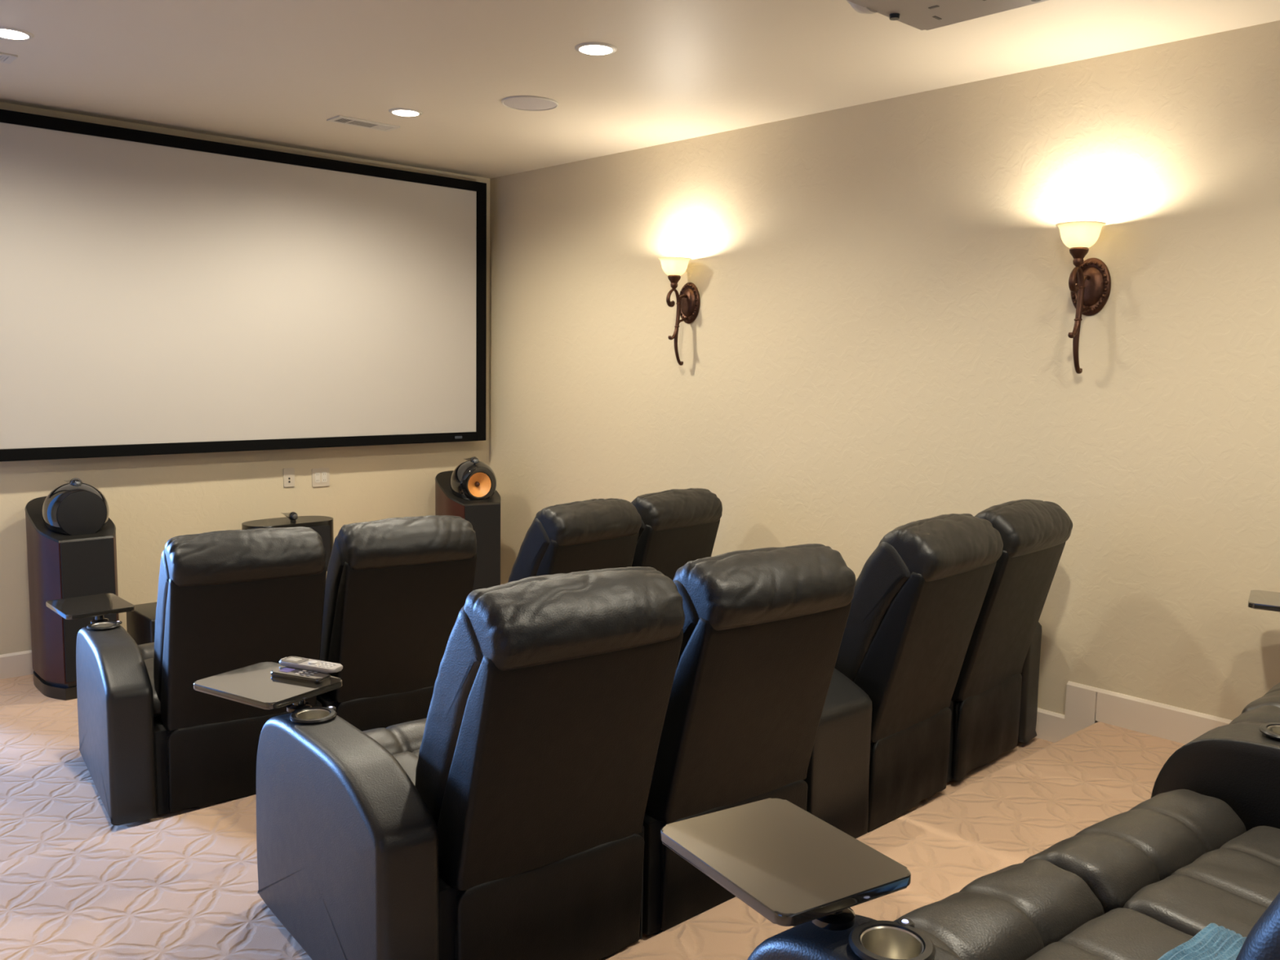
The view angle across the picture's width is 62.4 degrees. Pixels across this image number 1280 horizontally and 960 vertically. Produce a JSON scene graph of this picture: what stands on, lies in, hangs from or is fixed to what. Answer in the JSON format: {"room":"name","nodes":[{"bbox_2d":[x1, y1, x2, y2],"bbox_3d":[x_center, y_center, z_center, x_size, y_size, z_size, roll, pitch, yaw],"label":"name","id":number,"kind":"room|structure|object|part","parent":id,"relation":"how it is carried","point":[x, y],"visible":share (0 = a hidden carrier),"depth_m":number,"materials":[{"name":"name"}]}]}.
{"room":"home theater","nodes":[
{"label":"home theater","id":0,"kind":"room"},
{"bbox_2d":[0,674,245,862],"bbox_3d":[-0.227,1.486,2.892,5.600,0.120,8.700,-5,9,-42],"label":"floor","id":1,"kind":"structure","parent":0,"point":[50,798],"depth_m":4.31,"materials":[{"name":"carpet"}]},
{"bbox_2d":[24,478,119,700],"bbox_3d":[-2.989,0.523,5.537,0.368,1.104,0.619,-5,9,-44],"label":"tower speaker","id":2,"kind":"object","parent":1,"relation":"on","point":[71,534],"visible":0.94,"depth_m":5.30},
{"bbox_2d":[56,491,106,535],"bbox_3d":[-2.808,0.173,5.319,0.234,0.234,0.019,-5,9,-44],"label":"grille","id":3,"kind":"object","parent":2,"relation":"attached to","point":[77,513],"depth_m":5.31,"materials":[{"name":"black fabric"}]},
{"bbox_2d":[59,537,116,682],"bbox_3d":[-2.780,0.655,5.335,0.244,0.708,0.016,-5,9,-44],"label":"grille","id":4,"kind":"object","parent":2,"relation":"attached to","point":[87,566],"depth_m":5.29,"materials":[{"name":"black fabric"}]},
{"bbox_2d":[126,602,156,644],"bbox_3d":[-2.408,0.872,5.659,0.520,0.405,0.412,-5,9,-42],"label":"subwoofer","id":5,"kind":"object","parent":1,"relation":"on","point":[140,622],"visible":0.03,"depth_m":5.47,"materials":[{"name":"black"}]},
{"bbox_2d":[45,526,326,825],"bbox_3d":[-1.859,0.680,4.319,0.883,1.080,1.199,-3,8,-35],"label":"recliner","id":6,"kind":"object","parent":1,"relation":"on","point":[152,744],"visible":0.86,"depth_m":3.95,"materials":[{"name":"black leather"}]},
{"bbox_3d":[-2.103,0.919,4.215,0.157,0.611,0.889,-3,8,-35],"label":"armrest","id":7,"kind":"part","parent":6,"relation":"part of","materials":[{"name":"black leather"}]},
{"bbox_2d":[143,657,161,717],"bbox_3d":[-1.744,0.821,4.387,0.631,0.136,0.533,-3,8,-35],"label":"seat cushion","id":8,"kind":"object","parent":6,"relation":"on","point":[157,693],"depth_m":4.04,"materials":[{"name":"grey leather"}]},
{"bbox_2d":[153,549,169,701],"bbox_3d":[-1.557,0.544,4.097,0.567,0.653,0.382,-3,8,-35],"label":"backrest cushion","id":9,"kind":"object","parent":6,"relation":"on","point":[162,637],"depth_m":3.90,"materials":[{"name":"black leather"}]},
{"bbox_3d":[-1.515,0.628,4.043,0.561,0.625,0.288,-3,8,-35],"label":"panel","id":10,"kind":"part","parent":6,"relation":"part of","materials":[{"name":"black leather"}]},
{"bbox_2d":[241,511,333,571],"bbox_3d":[-2.125,0.588,6.400,0.540,0.815,0.305,-5,9,-42],"label":"speaker","id":11,"kind":"object","parent":1,"relation":"on","point":[322,525],"visible":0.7,"depth_m":6.36},
{"bbox_2d":[310,524,330,569],"bbox_3d":[-2.029,0.420,6.280,0.400,0.270,0.008,-5,9,-42],"label":"grille","id":12,"kind":"object","parent":11,"relation":"attached to","point":[324,531],"depth_m":6.39,"materials":[{"name":"black fabric"}]},
{"bbox_2d":[316,515,477,731],"bbox_3d":[-1.207,0.650,4.695,0.598,1.081,1.076,-3,8,-35],"label":"recliner","id":13,"kind":"object","parent":1,"relation":"on","point":[397,589],"visible":0.73,"depth_m":4.31,"materials":[{"name":"black leather"}]},
{"bbox_2d":[320,536,344,662],"bbox_3d":[-1.034,0.513,4.459,0.567,0.653,0.381,-3,8,-35],"label":"backrest cushion","id":14,"kind":"object","parent":13,"relation":"on","point":[332,642],"depth_m":4.24,"materials":[{"name":"black leather"}]},
{"bbox_3d":[-0.992,0.597,4.405,0.561,0.626,0.290,-3,8,-35],"label":"panel","id":15,"kind":"part","parent":13,"relation":"part of","materials":[{"name":"black leather"}]},
{"bbox_2d":[435,456,501,591],"bbox_3d":[-1.182,0.379,7.131,0.368,1.104,0.619,-3,7,-31],"label":"tower speaker","id":16,"kind":"object","parent":1,"relation":"on","point":[468,491],"visible":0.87,"depth_m":6.89},
{"bbox_2d":[464,503,500,591],"bbox_3d":[-1.026,0.514,6.887,0.244,0.708,0.016,-3,7,-31],"label":"grille","id":17,"kind":"object","parent":16,"relation":"attached to","point":[485,518],"depth_m":6.88,"materials":[{"name":"black fabric"}]},
{"bbox_2d":[507,497,641,582],"bbox_3d":[-0.548,0.596,5.287,1.078,1.080,0.598,7,9,42],"label":"recliner","id":18,"kind":"object","parent":1,"relation":"on","point":[593,534],"visible":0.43,"depth_m":4.84,"materials":[{"name":"black leather"}]},
{"bbox_2d":[507,518,550,582],"bbox_3d":[-0.349,0.457,5.073,0.380,0.654,0.567,7,9,42],"label":"backrest cushion","id":19,"kind":"object","parent":18,"relation":"on","point":[533,558],"depth_m":4.80,"materials":[{"name":"black leather"}]},
{"bbox_3d":[-0.294,0.540,5.032,0.290,0.625,0.561,7,9,42],"label":"panel","id":20,"kind":"part","parent":18,"relation":"part of","materials":[{"name":"black leather"}]},
{"bbox_2d":[631,488,722,580],"bbox_3d":[-0.076,0.545,5.808,1.076,1.084,0.792,7,9,42],"label":"recliner","id":21,"kind":"object","parent":1,"relation":"on","point":[679,526],"visible":0.35,"depth_m":5.33,"materials":[{"name":"black leather"}]},
{"bbox_2d":[636,520,644,542],"bbox_3d":[0.078,0.412,5.544,0.382,0.655,0.567,7,9,42],"label":"backrest cushion","id":22,"kind":"object","parent":21,"relation":"on","point":[641,538],"depth_m":5.21,"materials":[{"name":"black leather"}]},
{"bbox_3d":[0.133,0.495,5.502,0.288,0.624,0.561,7,9,42],"label":"panel","id":23,"kind":"part","parent":21,"relation":"part of","materials":[{"name":"black leather"}]},
{"bbox_2d":[0,102,489,654],"bbox_3d":[-3.084,-0.467,5.847,5.300,3.000,0.150,-5,9,-42],"label":"wall","id":24,"kind":"structure","parent":0,"point":[153,500],"depth_m":6.26,"materials":[{"name":"beige paint"}]},
{"bbox_2d":[0,649,33,679],"bbox_3d":[-3.054,0.967,5.945,5.300,0.130,0.018,-5,9,-42],"label":"baseboard","id":25,"kind":"structure","parent":24,"relation":"attached to","point":[19,664],"depth_m":5.67,"materials":[{"name":"beige paint"}]},
{"bbox_2d":[0,109,486,462],"bbox_3d":[-2.243,-1.068,6.353,3.074,1.769,0.132,-5,9,-42],"label":"projection screen","id":26,"kind":"object","parent":24,"relation":"attached to","point":[161,294],"visible":1,"depth_m":6.12,"materials":[{"name":"grey fabric"}]},
{"bbox_2d":[283,467,294,487],"bbox_3d":[-2.197,-0.016,6.613,0.071,0.117,0.010,-5,9,-42],"label":"wall outlet","id":27,"kind":"object","parent":24,"relation":"attached to","point":[289,473],"visible":1,"depth_m":6.61,"materials":[{"name":"white plastic"}]},
{"bbox_2d":[311,467,329,487],"bbox_3d":[-2.042,-0.017,6.757,0.117,0.117,0.010,-5,9,-42],"label":"wall outlet","id":28,"kind":"object","parent":24,"relation":"attached to","point":[320,477],"visible":1,"depth_m":6.76,"materials":[{"name":"white plastic"}]},
{"bbox_2d":[315,472,319,483],"bbox_3d":[-2.057,-0.015,6.739,0.033,0.066,0.003,-5,9,-42],"label":"socket","id":29,"kind":"object","parent":28,"relation":"attached to","point":[317,474],"depth_m":6.74,"materials":[{"name":"plastic"}]},
{"bbox_2d":[321,471,327,482],"bbox_3d":[-2.023,-0.018,6.770,0.033,0.066,0.003,-5,9,-42],"label":"socket","id":30,"kind":"object","parent":28,"relation":"attached to","point":[324,474],"depth_m":6.77,"materials":[{"name":"plastic"}]},
{"bbox_2d":[0,737,1053,959],"bbox_3d":[0.665,1.481,1.914,5.300,0.140,5.765,-5,9,-42],"label":"floor","id":31,"kind":"structure","parent":0,"point":[183,886],"depth_m":3.13,"materials":[{"name":"carpet"}]},
{"bbox_2d":[193,566,684,959],"bbox_3d":[-0.580,0.723,2.879,0.938,1.082,1.207,-4,8,-38],"label":"recliner","id":32,"kind":"object","parent":31,"relation":"on","point":[505,821],"visible":1,"depth_m":2.56,"materials":[{"name":"black leather"}]},
{"bbox_2d":[271,666,330,683],"bbox_3d":[-0.978,0.561,3.044,0.180,0.016,0.060,4,7,22],"label":"remote control","id":33,"kind":"object","parent":32,"relation":"on","point":[288,673],"visible":1,"depth_m":3.03,"materials":[{"name":"black plastic"}]},
{"bbox_2d":[279,656,342,673],"bbox_3d":[-0.965,0.539,3.094,0.205,0.017,0.058,4,7,23],"label":"remote control","id":34,"kind":"object","parent":32,"relation":"on","point":[296,662],"visible":1,"depth_m":3.08,"materials":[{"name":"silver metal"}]},
{"bbox_3d":[-0.793,0.963,2.776,0.157,0.611,0.889,-4,8,-38],"label":"armrest","id":35,"kind":"part","parent":32,"relation":"part of","materials":[{"name":"black leather"}]},
{"bbox_2d":[392,749,419,785],"bbox_3d":[-0.443,0.864,2.966,0.631,0.134,0.532,-4,8,-38],"label":"seat cushion","id":36,"kind":"object","parent":32,"relation":"on","point":[407,758],"depth_m":3.00,"materials":[{"name":"grey leather"}]},
{"bbox_2d":[414,606,482,827],"bbox_3d":[-0.243,0.585,2.686,0.567,0.654,0.380,-4,8,-38],"label":"backrest cushion","id":37,"kind":"object","parent":32,"relation":"on","point":[449,771],"depth_m":2.46,"materials":[{"name":"black leather"}]},
{"bbox_3d":[-0.198,0.668,2.635,0.561,0.626,0.289,-4,8,-38],"label":"panel","id":38,"kind":"part","parent":32,"relation":"part of","materials":[{"name":"black leather"}]},
{"bbox_2d":[642,543,855,935],"bbox_3d":[0.076,0.689,3.301,0.598,1.080,1.075,-4,8,-38],"label":"recliner","id":39,"kind":"object","parent":31,"relation":"on","point":[763,628],"visible":0.54,"depth_m":2.92,"materials":[{"name":"black leather"}]},
{"bbox_2d":[673,579,698,669],"bbox_3d":[0.260,0.550,3.075,0.567,0.652,0.381,-4,8,-38],"label":"backrest cushion","id":40,"kind":"object","parent":39,"relation":"on","point":[688,659],"depth_m":2.77,"materials":[{"name":"black leather"}]},
{"bbox_3d":[0.305,0.634,3.024,0.561,0.624,0.288,-4,8,-38],"label":"panel","id":41,"kind":"part","parent":39,"relation":"part of","materials":[{"name":"black leather"}]},
{"bbox_2d":[803,667,871,838],"bbox_3d":[0.354,0.881,3.705,0.312,0.612,0.887,-5,9,-42],"label":"console","id":42,"kind":"object","parent":31,"relation":"on","point":[837,780],"visible":0.15,"depth_m":3.40,"materials":[{"name":"black leather"}]},
{"bbox_2d":[834,513,1003,832],"bbox_3d":[0.735,0.627,3.962,1.075,1.080,0.598,7,9,43],"label":"recliner","id":43,"kind":"object","parent":31,"relation":"on","point":[917,600],"visible":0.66,"depth_m":3.56,"materials":[{"name":"black leather"}]},
{"bbox_2d":[834,542,910,682],"bbox_3d":[0.930,0.488,3.746,0.383,0.653,0.567,7,9,43],"label":"backrest cushion","id":44,"kind":"object","parent":43,"relation":"on","point":[875,646],"depth_m":3.49,"materials":[{"name":"black leather"}]},
{"bbox_3d":[0.984,0.570,3.703,0.288,0.623,0.561,7,9,43],"label":"panel","id":45,"kind":"part","parent":43,"relation":"part of","materials":[{"name":"black leather"}]},
{"bbox_2d":[946,499,1072,783],"bbox_3d":[1.216,0.578,4.475,1.077,1.081,0.792,7,9,43],"label":"recliner","id":46,"kind":"object","parent":31,"relation":"on","point":[993,707],"visible":0.34,"depth_m":4.09,"materials":[{"name":"black leather"}]},
{"bbox_3d":[1.419,0.527,4.167,0.290,0.626,0.561,7,9,43],"label":"panel","id":47,"kind":"part","parent":46,"relation":"part of","materials":[{"name":"black leather"}]},
{"bbox_3d":[1.360,0.778,4.795,0.891,0.611,0.157,7,9,43],"label":"armrest","id":48,"kind":"part","parent":46,"relation":"part of","materials":[{"name":"black leather"}]},
{"bbox_2d":[0,0,1279,178],"bbox_3d":[-0.169,-1.629,2.544,5.600,0.150,8.700,-5,9,-42],"label":"ceiling","id":49,"kind":"structure","parent":0,"point":[270,72],"depth_m":4.47,"materials":[{"name":"beige paint"}]},
{"bbox_2d":[0,52,17,63],"bbox_3d":[-2.853,-1.814,4.466,0.360,0.008,0.150,-5,9,-42],"label":"ceiling vent","id":50,"kind":"object","parent":49,"relation":"in","point":[9,58],"visible":1,"depth_m":4.55,"materials":[{"name":"metal"}]},
{"bbox_2d":[0,26,34,39],"bbox_3d":[-2.514,-1.776,4.209,0.172,0.014,0.172,-5,9,-42],"label":"recessed light","id":51,"kind":"object","parent":49,"relation":"in","point":[7,33],"visible":1,"depth_m":4.19,"materials":[{"name":"glass"}]},
{"bbox_2d":[326,115,399,131],"bbox_3d":[-1.495,-1.929,5.718,0.360,0.008,0.150,-5,9,-42],"label":"ceiling vent","id":52,"kind":"object","parent":49,"relation":"in","point":[339,119],"visible":1,"depth_m":5.70,"materials":[{"name":"metal"}]},
{"bbox_2d":[388,107,422,116],"bbox_3d":[-1.208,-1.890,5.444,0.172,0.014,0.172,-5,9,-42],"label":"recessed light","id":53,"kind":"object","parent":49,"relation":"in","point":[403,112],"visible":1,"depth_m":5.41,"materials":[{"name":"glass"}]},
{"bbox_2d":[501,95,558,111],"bbox_3d":[-0.542,-1.853,5.199,0.280,0.009,0.280,-5,9,-42],"label":"ceiling speaker","id":54,"kind":"object","parent":49,"relation":"attached to","point":[526,103],"visible":1,"depth_m":5.18,"materials":[{"name":"plastic"}]},
{"bbox_2d":[574,42,617,55],"bbox_3d":[-0.178,-1.741,4.278,0.172,0.014,0.172,-5,9,-42],"label":"recessed light","id":55,"kind":"object","parent":49,"relation":"in","point":[586,48],"visible":1,"depth_m":4.25,"materials":[{"name":"glass"}]},
{"bbox_2d":[846,0,1048,30],"bbox_3d":[0.833,-1.465,2.964,0.501,0.232,0.530,-5,9,-42],"label":"projector","id":56,"kind":"object","parent":49,"relation":"hanging from","point":[922,15],"visible":1,"depth_m":3.08,"materials":[{"name":"beige plastic"}]},
{"bbox_2d":[488,20,1279,721],"bbox_3d":[1.811,-0.232,4.552,0.150,3.000,8.700,-5,9,-42],"label":"wall","id":57,"kind":"structure","parent":0,"point":[877,343],"depth_m":4.77,"materials":[{"name":"beige paint"}]},
{"bbox_2d":[657,256,700,365],"bbox_3d":[0.202,-0.949,5.975,0.222,0.598,0.188,-5,9,-42],"label":"wall sconce","id":58,"kind":"object","parent":57,"relation":"attached to","point":[688,301],"visible":1,"depth_m":5.98,"materials":[{"name":"brown metal"}]},
{"bbox_3d":[0.194,-1.197,5.935,0.188,0.096,0.188,-5,9,-42],"label":"lamp shade","id":59,"kind":"part","parent":58,"relation":"part of","materials":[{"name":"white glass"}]},
{"bbox_3d":[0.206,-0.866,5.989,0.117,0.430,0.032,-5,9,-42],"label":"stem","id":60,"kind":"part","parent":58,"relation":"part of","materials":[{"name":"brown metal"}]},
{"bbox_3d":[0.240,-0.907,6.015,0.082,0.049,0.016,-5,9,-42],"label":"bracket arm","id":61,"kind":"part","parent":58,"relation":"part of","materials":[{"name":"brown metal"}]},
{"bbox_3d":[0.239,-1.031,5.998,0.070,0.046,0.018,-5,9,-42],"label":"bracket arm","id":62,"kind":"part","parent":58,"relation":"part of","materials":[{"name":"brown metal"}]},
{"bbox_3d":[0.273,-1.012,6.032,0.032,0.235,0.168,-5,9,-42],"label":"plate","id":63,"kind":"part","parent":58,"relation":"part of","materials":[{"name":"brown metal"}]},
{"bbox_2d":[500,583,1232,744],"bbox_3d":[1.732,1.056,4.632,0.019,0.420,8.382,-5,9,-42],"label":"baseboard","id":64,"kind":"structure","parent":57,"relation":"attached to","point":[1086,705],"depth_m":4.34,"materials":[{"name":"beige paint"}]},
{"bbox_2d":[1055,220,1111,373],"bbox_3d":[1.772,-0.730,4.274,0.222,0.598,0.188,-5,9,-42],"label":"wall sconce","id":65,"kind":"object","parent":57,"relation":"attached to","point":[1090,280],"visible":1,"depth_m":4.28,"materials":[{"name":"brown metal"}]},
{"bbox_3d":[1.776,-0.647,4.288,0.117,0.430,0.032,-5,9,-42],"label":"stem","id":66,"kind":"part","parent":65,"relation":"part of","materials":[{"name":"brown metal"}]},
{"bbox_3d":[1.764,-0.978,4.234,0.188,0.096,0.188,-5,9,-42],"label":"lamp shade","id":67,"kind":"part","parent":65,"relation":"part of","materials":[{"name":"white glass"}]},
{"bbox_3d":[1.810,-0.688,4.314,0.082,0.049,0.016,-5,9,-42],"label":"bracket arm","id":68,"kind":"part","parent":65,"relation":"part of","materials":[{"name":"brown metal"}]},
{"bbox_3d":[1.809,-0.812,4.297,0.070,0.046,0.018,-5,9,-42],"label":"bracket arm","id":69,"kind":"part","parent":65,"relation":"part of","materials":[{"name":"brown metal"}]},
{"bbox_3d":[1.843,-0.792,4.331,0.032,0.235,0.168,-5,9,-42],"label":"plate","id":70,"kind":"part","parent":65,"relation":"part of","materials":[{"name":"brown metal"}]},
{"bbox_2d":[605,721,1184,959],"bbox_3d":[1.289,1.426,1.225,5.300,0.145,3.925,-5,9,-42],"label":"step","id":71,"kind":"structure","parent":0,"point":[1100,771],"depth_m":3.39,"materials":[{"name":"carpet"}]},
{"bbox_2d":[660,798,1279,959],"bbox_3d":[0.688,0.743,1.575,0.851,1.089,1.150,-4,8,-38],"label":"recliner","id":72,"kind":"object","parent":71,"relation":"on","point":[791,866],"visible":0.96,"depth_m":1.75,"materials":[{"name":"black leather"}]},
{"bbox_3d":[0.456,0.992,1.425,0.157,0.610,0.889,-4,8,-38],"label":"armrest","id":73,"kind":"part","parent":72,"relation":"part of","materials":[{"name":"black leather"}]},
{"bbox_2d":[1026,907,1193,959],"bbox_3d":[0.807,0.891,1.614,0.631,0.136,0.531,-4,8,-38],"label":"seat cushion","id":74,"kind":"object","parent":72,"relation":"on","point":[1076,933],"depth_m":1.86,"materials":[{"name":"grey leather"}]},
{"bbox_2d":[1157,923,1246,959],"bbox_3d":[0.895,0.794,1.657,0.412,0.051,0.179,-4,8,-38],"label":"towel","id":75,"kind":"object","parent":72,"relation":"on","point":[1213,942],"visible":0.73,"depth_m":1.74,"materials":[{"name":"blue fabric"}]},
{"bbox_2d":[1235,891,1279,959],"bbox_3d":[0.988,0.612,1.359,0.567,0.667,0.342,-4,8,-38],"label":"backrest cushion","id":76,"kind":"object","parent":72,"relation":"on","point":[1262,942],"depth_m":1.23,"materials":[{"name":"black leather"}]},
{"bbox_2d":[1022,789,1279,937],"bbox_3d":[1.309,0.711,1.972,0.598,1.088,1.021,-4,8,-38],"label":"recliner","id":77,"kind":"object","parent":71,"relation":"on","point":[1183,860],"visible":0.66,"depth_m":2.13,"materials":[{"name":"black leather"}]},
{"bbox_2d":[1122,826,1279,937],"bbox_3d":[1.299,0.858,1.997,0.598,0.134,0.531,-4,8,-38],"label":"seat cushion","id":78,"kind":"object","parent":77,"relation":"on","point":[1228,877],"depth_m":2.06,"materials":[{"name":"grey leather"}]},
{"bbox_2d":[1151,722,1279,831],"bbox_3d":[1.599,0.905,2.347,0.297,0.620,0.885,-5,9,-42],"label":"armrest","id":79,"kind":"object","parent":71,"relation":"on","point":[1237,765],"visible":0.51,"depth_m":2.45,"materials":[{"name":"black leather"}]},
{"bbox_2d":[1229,705,1279,724],"bbox_3d":[1.975,0.655,2.599,1.075,1.083,0.598,7,9,43],"label":"recliner","id":80,"kind":"object","parent":71,"relation":"on","point":[1266,713],"visible":0.06,"depth_m":3.00,"materials":[{"name":"black leather"}]},
{"bbox_2d":[1240,590,1279,714],"bbox_3d":[2.417,0.601,3.167,1.215,1.081,0.820,7,9,43],"label":"recliner","id":81,"kind":"object","parent":71,"relation":"on","point":[1258,599],"visible":0.22,"depth_m":3.56,"materials":[{"name":"black leather"}]}
]}

